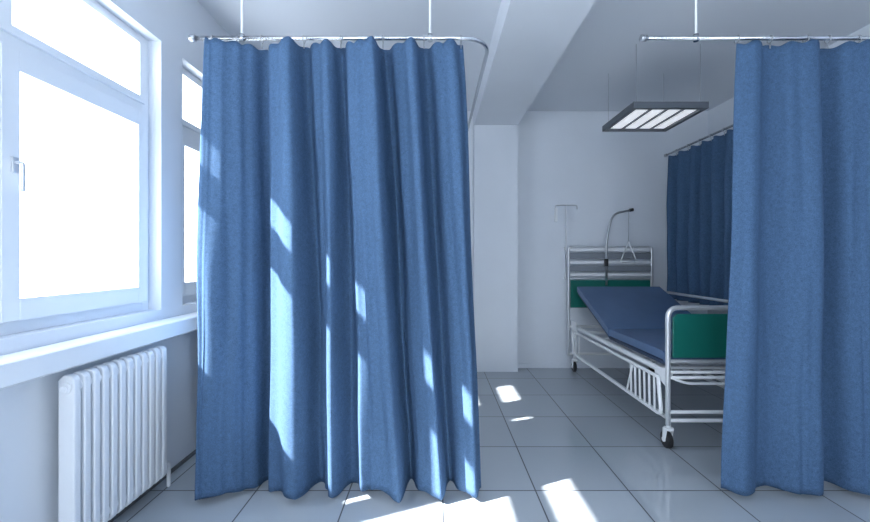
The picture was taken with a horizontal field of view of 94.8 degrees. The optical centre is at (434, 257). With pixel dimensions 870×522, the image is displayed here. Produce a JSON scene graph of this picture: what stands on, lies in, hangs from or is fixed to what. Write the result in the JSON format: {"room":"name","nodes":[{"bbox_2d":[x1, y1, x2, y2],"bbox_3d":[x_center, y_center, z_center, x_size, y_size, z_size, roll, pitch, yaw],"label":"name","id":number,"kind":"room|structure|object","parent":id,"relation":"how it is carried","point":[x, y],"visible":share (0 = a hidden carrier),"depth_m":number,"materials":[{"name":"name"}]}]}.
{"room":"hospital room","nodes":[
{"label":"hospital room","id":0,"kind":"room"},
{"bbox_2d":[0,0,229,521],"bbox_3d":[-1.670,-0.210,0.975,0.260,2.920,7.150,0,0,0],"label":"wall","id":1,"kind":"structure","parent":0,"point":[29,411],"depth_m":2.25,"materials":[{"name":"paint"}]},
{"bbox_2d":[0,0,147,335],"bbox_3d":[-1.614,-0.465,1.150,0.132,1.510,2.200,0,0,0],"label":"window","id":2,"kind":"structure","parent":1,"relation":"in","point":[23,56],"depth_m":1.74,"materials":[{"name":"white plastic"}]},
{"bbox_2d":[0,312,197,389],"bbox_3d":[-1.482,0.390,0.975,0.115,0.090,7.150,0,0,0],"label":"windowsill","id":3,"kind":"structure","parent":1,"relation":"attached to","point":[19,367],"depth_m":1.64,"materials":[{"name":"white painted wood"}]},
{"bbox_2d":[108,449,195,521],"bbox_3d":[-1.534,1.240,0.975,0.012,0.020,7.150,0,0,0],"label":"baseboard","id":4,"kind":"structure","parent":1,"relation":"attached to","point":[193,453],"depth_m":2.18,"materials":[{"name":"grey"}]},
{"bbox_2d":[183,68,201,302],"bbox_3d":[-1.635,-0.465,2.730,0.090,1.510,0.580,0,0,0],"label":"window","id":5,"kind":"structure","parent":1,"relation":"in","point":[191,133],"depth_m":2.60,"materials":[{"name":"white plastic"}]},
{"bbox_2d":[113,368,869,521],"bbox_3d":[0.730,1.310,0.975,5.140,0.120,7.550,0,0,0],"label":"floor","id":6,"kind":"structure","parent":0,"point":[557,444],"depth_m":2.25,"materials":[{"name":"tile"}]},
{"bbox_2d":[58,346,170,521],"bbox_3d":[-1.481,0.858,1.880,0.112,0.785,0.636,0,0,0],"label":"radiator","id":7,"kind":"object","parent":6,"relation":"on","point":[113,414],"visible":1,"depth_m":1.77,"materials":[{"name":"white metal"}]},
{"bbox_2d":[567,246,727,447],"bbox_3d":[1.954,0.558,3.520,0.976,1.384,1.870,0,0,0],"label":"hospital bed","id":8,"kind":"object","parent":6,"relation":"on","point":[639,316],"visible":0.71,"depth_m":3.41,"materials":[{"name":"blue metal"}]},
{"bbox_2d":[554,205,577,279],"bbox_3d":[1.476,-0.175,4.518,0.261,0.851,0.060,0,0,0],"label":"pole","id":9,"kind":"object","parent":8,"relation":"attached to","point":[555,208],"visible":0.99,"depth_m":4.50,"materials":[{"name":"silver metal"}]},
{"bbox_2d":[604,208,636,284],"bbox_3d":[2.043,-0.124,4.400,0.356,0.849,0.040,0,0,0],"label":"pole","id":10,"kind":"object","parent":8,"relation":"attached to","point":[631,209],"visible":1,"depth_m":4.39,"materials":[{"name":"silver metal"}]},
{"bbox_2d":[473,125,517,371],"bbox_3d":[0.670,-0.105,4.470,0.480,2.710,0.160,0,0,0],"label":"column","id":11,"kind":"structure","parent":0,"point":[495,147],"depth_m":4.39,"materials":[{"name":"paint"}]},
{"bbox_2d":[198,0,869,110],"bbox_3d":[0.730,-1.745,0.975,5.140,0.150,7.550,0,0,0],"label":"ceiling","id":12,"kind":"structure","parent":0,"point":[605,41],"depth_m":2.94,"materials":[{"name":"white paint"}]},
{"bbox_2d":[188,0,488,129],"bbox_3d":[-0.494,-1.390,3.324,1.612,0.560,2.452,0,0,0],"label":"rail","id":13,"kind":"object","parent":12,"relation":"attached to","point":[192,38],"visible":0.93,"depth_m":2.12,"materials":[{"name":"silver metal"}]},
{"bbox_2d":[195,36,480,502],"bbox_3d":[-0.511,0.052,2.151,1.511,2.366,0.330,0,0,0],"label":"curtain","id":14,"kind":"object","parent":13,"relation":"hanging from","point":[337,343],"visible":1,"depth_m":2.07,"materials":[{"name":"fabric"}]},
{"bbox_2d":[473,0,594,126],"bbox_3d":[0.670,-1.565,0.975,0.480,0.210,7.150,0,0,0],"label":"ceiling beam","id":15,"kind":"structure","parent":12,"relation":"attached to","point":[529,37],"depth_m":2.86,"materials":[{"name":"white paint"}]},
{"bbox_2d":[602,44,708,131],"bbox_3d":[1.820,-1.412,3.370,0.580,0.515,0.580,0,0,0],"label":"ceiling lamp","id":16,"kind":"object","parent":12,"relation":"hanging from","point":[638,116],"depth_m":3.28,"materials":[{"name":"white plastic"}]},
{"bbox_2d":[639,0,869,156],"bbox_3d":[1.893,-1.390,3.324,1.605,0.560,2.452,0,0,0],"label":"rail","id":17,"kind":"object","parent":12,"relation":"attached to","point":[643,38],"visible":0.65,"depth_m":2.11,"materials":[{"name":"silver metal"}]},
{"bbox_2d":[666,129,732,304],"bbox_3d":[2.620,-0.343,3.592,0.135,1.585,1.691,0,0,0],"label":"curtain","id":18,"kind":"object","parent":17,"relation":"hanging from","point":[699,180],"visible":0.45,"depth_m":3.86,"materials":[{"name":"fabric"}]},
{"bbox_2d":[721,39,869,495],"bbox_3d":[2.110,0.042,2.114,1.200,2.346,0.165,0,0,0],"label":"curtain","id":19,"kind":"object","parent":17,"relation":"hanging from","point":[796,408],"visible":1,"depth_m":2.08,"materials":[{"name":"fabric"}]},
{"bbox_2d":[467,111,707,363],"bbox_3d":[0.750,-0.210,4.640,5.100,2.920,0.180,0,0,0],"label":"wall","id":20,"kind":"structure","parent":0,"point":[565,157],"depth_m":4.55,"materials":[{"name":"paint"}]},
{"bbox_2d":[518,364,707,367],"bbox_3d":[2.005,1.225,4.544,2.190,0.050,0.012,0,0,0],"label":"baseboard","id":21,"kind":"structure","parent":20,"relation":"attached to","point":[519,365],"depth_m":4.54,"materials":[{"name":"paint"}]},
{"bbox_2d":[708,24,869,374],"bbox_3d":[3.190,-0.210,0.975,0.180,2.920,7.150,0,0,0],"label":"wall","id":22,"kind":"structure","parent":0,"point":[720,117],"depth_m":4.30,"materials":[{"name":"paint"}]}
]}

